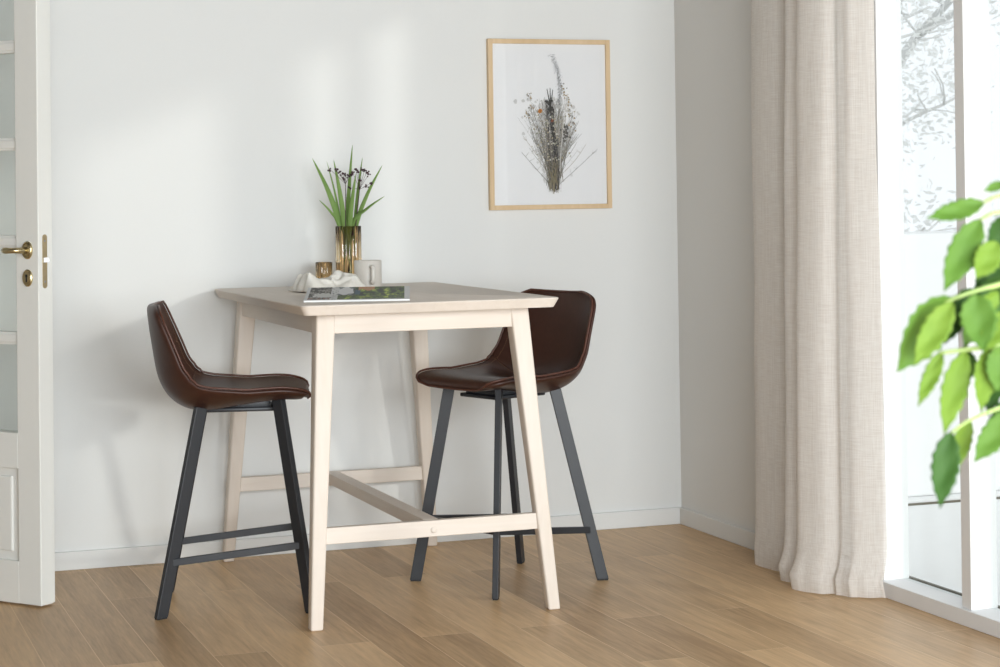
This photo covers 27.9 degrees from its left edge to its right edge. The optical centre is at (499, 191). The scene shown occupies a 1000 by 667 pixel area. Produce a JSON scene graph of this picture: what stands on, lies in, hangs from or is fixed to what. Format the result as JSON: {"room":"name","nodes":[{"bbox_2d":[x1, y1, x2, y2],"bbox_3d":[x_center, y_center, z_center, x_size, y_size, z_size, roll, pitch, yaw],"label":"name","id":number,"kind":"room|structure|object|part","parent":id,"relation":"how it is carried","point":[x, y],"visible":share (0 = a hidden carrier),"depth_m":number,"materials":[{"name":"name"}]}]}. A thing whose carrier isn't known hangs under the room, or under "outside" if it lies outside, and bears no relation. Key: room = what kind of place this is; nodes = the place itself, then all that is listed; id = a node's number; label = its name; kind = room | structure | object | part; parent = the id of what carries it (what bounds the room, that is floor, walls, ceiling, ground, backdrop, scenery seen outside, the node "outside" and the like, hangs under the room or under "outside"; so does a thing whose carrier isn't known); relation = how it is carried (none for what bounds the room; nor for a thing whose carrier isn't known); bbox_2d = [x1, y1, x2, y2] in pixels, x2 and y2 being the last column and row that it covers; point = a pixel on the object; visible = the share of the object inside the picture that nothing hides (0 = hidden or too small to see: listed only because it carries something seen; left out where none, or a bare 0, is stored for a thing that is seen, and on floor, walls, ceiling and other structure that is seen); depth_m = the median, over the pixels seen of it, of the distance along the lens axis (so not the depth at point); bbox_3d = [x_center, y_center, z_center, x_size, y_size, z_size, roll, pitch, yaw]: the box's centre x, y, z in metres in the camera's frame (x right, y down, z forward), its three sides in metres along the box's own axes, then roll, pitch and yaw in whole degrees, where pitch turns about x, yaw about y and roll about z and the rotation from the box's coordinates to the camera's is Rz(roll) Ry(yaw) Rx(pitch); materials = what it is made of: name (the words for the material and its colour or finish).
{"room":"dining room","nodes":[
{"label":"dining room","id":0,"kind":"room"},
{"bbox_2d":[0,0,680,551],"bbox_3d":[-1.715,-0.076,6.492,5.450,2.620,0.120,-1,0,-20],"label":"wall","id":1,"kind":"structure","parent":0,"point":[186,135],"depth_m":6.81,"materials":[{"name":"paint"}]},
{"bbox_2d":[0,0,54,605],"bbox_3d":[-1.721,0.189,6.137,0.872,2.070,0.126,0,0,31],"label":"door","id":2,"kind":"structure","parent":1,"relation":"in","point":[27,532],"depth_m":5.95,"materials":[{"name":"beige paint"}]},
{"bbox_3d":[-1.708,0.962,6.163,0.688,0.295,0.040,0,0,31],"label":"panel","id":3,"kind":"part","parent":2,"relation":"part of","materials":[{"name":"beige paint"}]},
{"bbox_3d":[-1.426,0.175,5.917,0.081,0.019,0.043,-1,0,-7],"label":"handle","id":4,"kind":"part","parent":2,"relation":"part of","materials":[{"name":"gold metal"}]},
{"bbox_3d":[-1.395,0.257,5.937,0.039,0.051,0.007,0,0,31],"label":"keyhole plate","id":5,"kind":"part","parent":2,"relation":"part of","materials":[{"name":"gold metal"}]},
{"bbox_3d":[-1.344,0.207,5.941,0.003,0.159,0.019,0,0,31],"label":"latch plate","id":6,"kind":"part","parent":2,"relation":"part of","materials":[{"name":"gold metal"}]},
{"bbox_2d":[55,507,680,570],"bbox_3d":[-0.666,1.188,6.788,2.810,0.060,0.014,-1,0,-20],"label":"baseboard","id":7,"kind":"structure","parent":1,"relation":"attached to","point":[152,554],"depth_m":6.75,"materials":[{"name":"paint"}]},
{"bbox_2d":[486,38,611,209],"bbox_3d":[0.175,-0.235,7.090,0.459,0.598,0.021,-1,0,-20],"label":"picture frame","id":8,"kind":"object","parent":1,"relation":"attached to","point":[549,100],"visible":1,"depth_m":7.09,"materials":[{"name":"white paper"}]},
{"bbox_2d":[513,56,594,192],"bbox_3d":[0.196,-0.236,7.096,0.316,0.490,0.002,-1,0,-20],"label":"print","id":9,"kind":"object","parent":8,"relation":"attached to","point":[554,96],"depth_m":7.09},
{"bbox_2d":[0,524,999,666],"bbox_3d":[-0.931,1.272,3.675,5.400,0.100,9.500,-1,0,-20],"label":"floor","id":10,"kind":"structure","parent":0,"point":[674,595],"depth_m":5.72,"materials":[{"name":"brown wood"}]},
{"bbox_2d":[147,300,310,619],"bbox_3d":[-0.794,0.773,5.968,0.484,0.894,0.452,-1,0,-7],"label":"bar stool","id":11,"kind":"object","parent":10,"relation":"on","point":[189,387],"visible":1,"depth_m":5.81,"materials":[{"name":"brown leather"}]},
{"bbox_3d":[-0.918,0.922,5.795,0.156,0.592,0.109,-1,0,-7],"label":"leg","id":12,"kind":"part","parent":11,"relation":"part of","materials":[{"name":"black metal"}]},
{"bbox_3d":[-0.955,0.922,6.109,0.176,0.592,0.018,-1,0,26],"label":"leg","id":13,"kind":"part","parent":11,"relation":"part of","materials":[{"name":"black metal"}]},
{"bbox_3d":[-0.759,1.045,5.796,0.373,0.057,0.014,-1,0,-7],"label":"rail","id":14,"kind":"part","parent":11,"relation":"part of","materials":[{"name":"black metal"}]},
{"bbox_3d":[-0.799,1.045,6.143,0.373,0.057,0.014,-1,0,-6],"label":"rail","id":15,"kind":"part","parent":11,"relation":"part of","materials":[{"name":"black metal"}]},
{"bbox_3d":[-0.772,0.627,5.971,0.205,0.038,0.170,-1,0,-7],"label":"seat plate","id":16,"kind":"part","parent":11,"relation":"part of","materials":[{"name":"black metal"}]},
{"bbox_3d":[-0.595,0.909,5.832,0.123,0.608,0.112,-1,0,-7],"label":"leg","id":17,"kind":"part","parent":11,"relation":"part of","materials":[{"name":"black metal"}]},
{"bbox_3d":[-0.631,0.910,6.146,0.018,0.608,0.150,-1,0,42],"label":"leg","id":18,"kind":"part","parent":11,"relation":"part of","materials":[{"name":"black metal"}]},
{"bbox_2d":[215,282,559,631],"bbox_3d":[-0.379,0.764,6.228,0.768,0.900,1.176,-1,0,-20],"label":"bar table","id":19,"kind":"object","parent":10,"relation":"on","point":[431,305],"visible":0.97,"depth_m":5.82,"materials":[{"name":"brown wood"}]},
{"bbox_3d":[-0.854,0.785,6.626,0.146,0.872,0.073,-1,0,35],"label":"leg","id":20,"kind":"part","parent":19,"relation":"part of","materials":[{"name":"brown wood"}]},
{"bbox_3d":[-0.497,0.780,5.636,0.070,0.872,0.172,-1,0,6],"label":"leg","id":21,"kind":"part","parent":19,"relation":"part of","materials":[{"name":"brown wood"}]},
{"bbox_2d":[288,270,366,291],"bbox_3d":[-0.537,0.282,6.352,0.230,0.062,0.167,-1,0,-32],"label":"linen cloth","id":22,"kind":"object","parent":19,"relation":"on","point":[339,278],"visible":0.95,"depth_m":6.32,"materials":[{"name":"white fabric"}]},
{"bbox_2d":[315,262,332,277],"bbox_3d":[-0.583,0.276,6.670,0.057,0.081,0.056,-1,0,-20],"label":"glass","id":23,"kind":"object","parent":22,"relation":"on","point":[322,269],"visible":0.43,"depth_m":6.65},
{"bbox_2d":[319,197,382,273],"bbox_3d":[-0.488,0.167,6.645,0.203,0.297,0.117,-1,0,-20],"label":"glass vase","id":24,"kind":"object","parent":19,"relation":"on","point":[347,238],"depth_m":6.62,"materials":[{"name":"glass"}]},
{"bbox_2d":[312,158,341,225],"bbox_3d":[-0.554,0.096,6.664,0.130,0.411,0.010,-1,0,7],"label":"grass blade","id":25,"kind":"object","parent":24,"relation":"in","point":[329,194],"visible":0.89,"depth_m":6.67,"materials":[{"name":"green plant"}]},
{"bbox_3d":[-0.541,0.165,6.651,0.108,0.272,0.007,-1,0,-12],"label":"grass blade","id":26,"kind":"part","parent":24,"relation":"part of","materials":[{"name":"green plant"}]},
{"bbox_2d":[327,163,339,212],"bbox_3d":[-0.531,0.100,6.667,0.085,0.400,0.010,-1,0,21],"label":"grass blade","id":27,"kind":"object","parent":24,"relation":"in","point":[336,200],"visible":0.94,"depth_m":6.67,"materials":[{"name":"green plant"}]},
{"bbox_2d":[327,168,352,225],"bbox_3d":[-0.526,0.109,6.658,0.078,0.374,0.056,-1,0,20],"label":"sprig","id":28,"kind":"object","parent":24,"relation":"in","point":[342,173],"visible":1,"depth_m":6.66,"materials":[{"name":"black plant"}]},
{"bbox_2d":[334,162,346,225],"bbox_3d":[-0.521,0.098,6.659,0.054,0.404,0.004,-1,0,0],"label":"grass blade","id":29,"kind":"object","parent":24,"relation":"in","point":[340,196],"visible":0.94,"depth_m":6.66,"materials":[{"name":"green plant"}]},
{"bbox_2d":[346,145,352,224],"bbox_3d":[-0.496,0.073,6.664,0.029,0.454,0.028,-1,0,-20],"label":"grass blade","id":30,"kind":"object","parent":24,"relation":"in","point":[348,196],"visible":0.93,"depth_m":6.67,"materials":[{"name":"green plant"}]},
{"bbox_2d":[347,175,355,225],"bbox_3d":[-0.493,0.121,6.649,0.046,0.358,0.015,-1,0,44],"label":"grass blade","id":31,"kind":"object","parent":24,"relation":"in","point":[351,205],"visible":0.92,"depth_m":6.64,"materials":[{"name":"green plant"}]},
{"bbox_2d":[354,158,362,215],"bbox_3d":[-0.483,0.095,6.665,0.063,0.411,0.011,-1,0,-20],"label":"grass blade","id":32,"kind":"object","parent":24,"relation":"in","point":[357,191],"visible":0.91,"depth_m":6.67,"materials":[{"name":"green plant"}]},
{"bbox_2d":[348,167,372,225],"bbox_3d":[-0.461,0.108,6.656,0.092,0.375,0.048,-1,0,12],"label":"sprig","id":33,"kind":"object","parent":24,"relation":"in","point":[355,169],"visible":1,"depth_m":6.66,"materials":[{"name":"plant"}]},
{"bbox_3d":[-0.446,0.159,6.644,0.134,0.282,0.018,-1,0,13],"label":"grass blade","id":34,"kind":"part","parent":24,"relation":"part of","materials":[{"name":"green plant"}]},
{"bbox_2d":[354,166,381,225],"bbox_3d":[-0.451,0.107,6.658,0.129,0.384,0.005,-1,0,1],"label":"grass blade","id":35,"kind":"object","parent":24,"relation":"in","point":[365,198],"visible":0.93,"depth_m":6.66,"materials":[{"name":"green plant"}]},
{"bbox_2d":[303,286,409,301],"bbox_3d":[-0.414,0.300,5.861,0.302,0.028,0.285,-1,0,-3],"label":"magazine","id":36,"kind":"object","parent":19,"relation":"on","point":[382,293],"visible":1,"depth_m":5.85,"materials":[{"name":"paper"}]},
{"bbox_2d":[354,260,381,286],"bbox_3d":[-0.430,0.269,6.513,0.089,0.090,0.110,-1,0,14],"label":"mug","id":37,"kind":"object","parent":19,"relation":"on","point":[369,272],"visible":0.76,"depth_m":6.48,"materials":[{"name":"white ceramic"}]},
{"bbox_3d":[-0.409,0.269,6.468,0.016,0.064,0.034,-1,0,-19],"label":"handle","id":38,"kind":"part","parent":37,"relation":"part of","materials":[{"name":"white ceramic"}]},
{"bbox_3d":[-0.268,0.777,6.838,0.073,0.872,0.146,-1,0,15],"label":"leg","id":39,"kind":"part","parent":19,"relation":"part of","materials":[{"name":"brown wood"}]},
{"bbox_3d":[0.091,0.771,5.849,0.172,0.872,0.070,-1,0,44],"label":"leg","id":40,"kind":"part","parent":19,"relation":"part of","materials":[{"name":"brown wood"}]},
{"bbox_2d":[410,288,608,599],"bbox_3d":[0.029,0.761,6.254,0.484,0.894,0.452,-1,0,-40],"label":"bar stool","id":41,"kind":"object","parent":10,"relation":"on","point":[561,333],"visible":0.8,"depth_m":6.25,"materials":[{"name":"brown leather"}]},
{"bbox_3d":[-0.209,0.903,6.261,0.150,0.608,0.018,-1,0,2],"label":"leg","id":42,"kind":"part","parent":41,"relation":"part of","materials":[{"name":"black metal"}]},
{"bbox_3d":[-0.087,1.035,6.381,0.373,0.057,0.014,-1,0,-40],"label":"rail","id":43,"kind":"part","parent":41,"relation":"part of","materials":[{"name":"black metal"}]},
{"bbox_3d":[-0.008,0.900,6.017,0.018,0.608,0.150,-1,0,9],"label":"leg","id":44,"kind":"part","parent":41,"relation":"part of","materials":[{"name":"black metal"}]},
{"bbox_3d":[0.008,0.615,6.239,0.205,0.038,0.170,-1,0,-40],"label":"seat plate","id":45,"kind":"part","parent":41,"relation":"part of","materials":[{"name":"black metal"}]},
{"bbox_3d":[0.042,0.908,6.468,0.018,0.592,0.176,-1,0,18],"label":"leg","id":46,"kind":"part","parent":41,"relation":"part of","materials":[{"name":"black metal"}]},
{"bbox_3d":[0.135,1.032,6.112,0.373,0.057,0.014,-1,0,-39],"label":"rail","id":47,"kind":"part","parent":41,"relation":"part of","materials":[{"name":"black metal"}]},
{"bbox_3d":[0.244,0.905,6.225,0.176,0.592,0.018,-1,0,-7],"label":"leg","id":48,"kind":"part","parent":41,"relation":"part of","materials":[{"name":"black metal"}]},
{"bbox_2d":[896,180,999,507],"bbox_3d":[0.641,0.489,2.251,0.430,1.420,0.320,-1,0,1],"label":"potted plant","id":49,"kind":"object","parent":10,"relation":"on","point":[936,321],"visible":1,"depth_m":2.14,"materials":[{"name":"green plant"}]},
{"bbox_2d":[674,0,754,531],"bbox_3d":[2.029,-0.132,3.728,0.250,2.620,7.600,-1,0,-20],"label":"wall","id":50,"kind":"structure","parent":0,"point":[715,229],"depth_m":6.97,"materials":[{"name":"paint"}]},
{"bbox_2d":[680,507,754,549],"bbox_3d":[0.802,1.167,6.833,0.014,0.060,0.886,-1,0,-20],"label":"baseboard","id":51,"kind":"structure","parent":50,"relation":"attached to","point":[729,532],"depth_m":6.95,"materials":[{"name":"paint"}]},
{"bbox_2d":[874,0,999,637],"bbox_3d":[1.580,0.050,4.814,0.152,2.310,3.450,-1,0,-20],"label":"window","id":52,"kind":"structure","parent":50,"relation":"in","point":[977,607],"depth_m":5.65,"materials":[{"name":"white paint"}]},
{"bbox_3d":[1.122,0.059,6.037,0.085,2.175,0.200,-1,0,-20],"label":"post","id":53,"kind":"part","parent":52,"relation":"part of","materials":[{"name":"white paint"}]},
{"bbox_3d":[1.570,1.163,4.805,0.097,0.045,3.450,-1,0,-20],"label":"sill","id":54,"kind":"part","parent":52,"relation":"part of","materials":[{"name":"white paint"}]},
{"bbox_3d":[1.303,0.057,5.529,0.085,2.175,0.047,-1,0,-20],"label":"post","id":55,"kind":"part","parent":52,"relation":"part of","materials":[{"name":"white paint"}]},
{"label":"outside","id":56,"kind":"structure","parent":0,"visible":0},
{"bbox_3d":[4.601,1.216,17.428,13.750,0.090,15.500,-1,0,-20],"label":"garden","id":57,"kind":"object","parent":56,"visible":0},
{"bbox_2d":[901,0,999,231],"bbox_3d":[1.931,-0.833,12.530,4.364,4.129,4.581,-1,0,-27],"label":"tree","id":58,"kind":"object","parent":57,"relation":"on","point":[936,19],"visible":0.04,"depth_m":11.80,"materials":[{"name":"grey plant"}]},
{"bbox_2d":[904,231,999,505],"bbox_3d":[5.021,0.685,9.147,9.000,1.140,0.390,-1,0,-20],"label":"balcony railing","id":59,"kind":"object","parent":57,"relation":"on","point":[925,252],"depth_m":7.81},
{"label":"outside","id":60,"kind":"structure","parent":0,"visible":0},
{"bbox_2d":[908,499,999,605],"bbox_3d":[6.386,1.225,4.593,9.000,0.180,9.120,-1,0,-20],"label":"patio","id":61,"kind":"structure","parent":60,"point":[934,532],"depth_m":6.89,"materials":[{"name":"white"}]},
{"bbox_3d":[1.420,-1.368,4.887,0.086,0.022,3.780,-1,0,-20],"label":"rail","id":62,"kind":"object","parent":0,"visible":0},
{"bbox_2d":[751,0,886,597],"bbox_3d":[0.904,-0.069,6.167,0.203,2.520,0.687,-1,0,-20],"label":"curtain","id":63,"kind":"object","parent":62,"relation":"hanging from","point":[820,479],"visible":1,"depth_m":5.98,"materials":[{"name":"fabric"}]}
]}

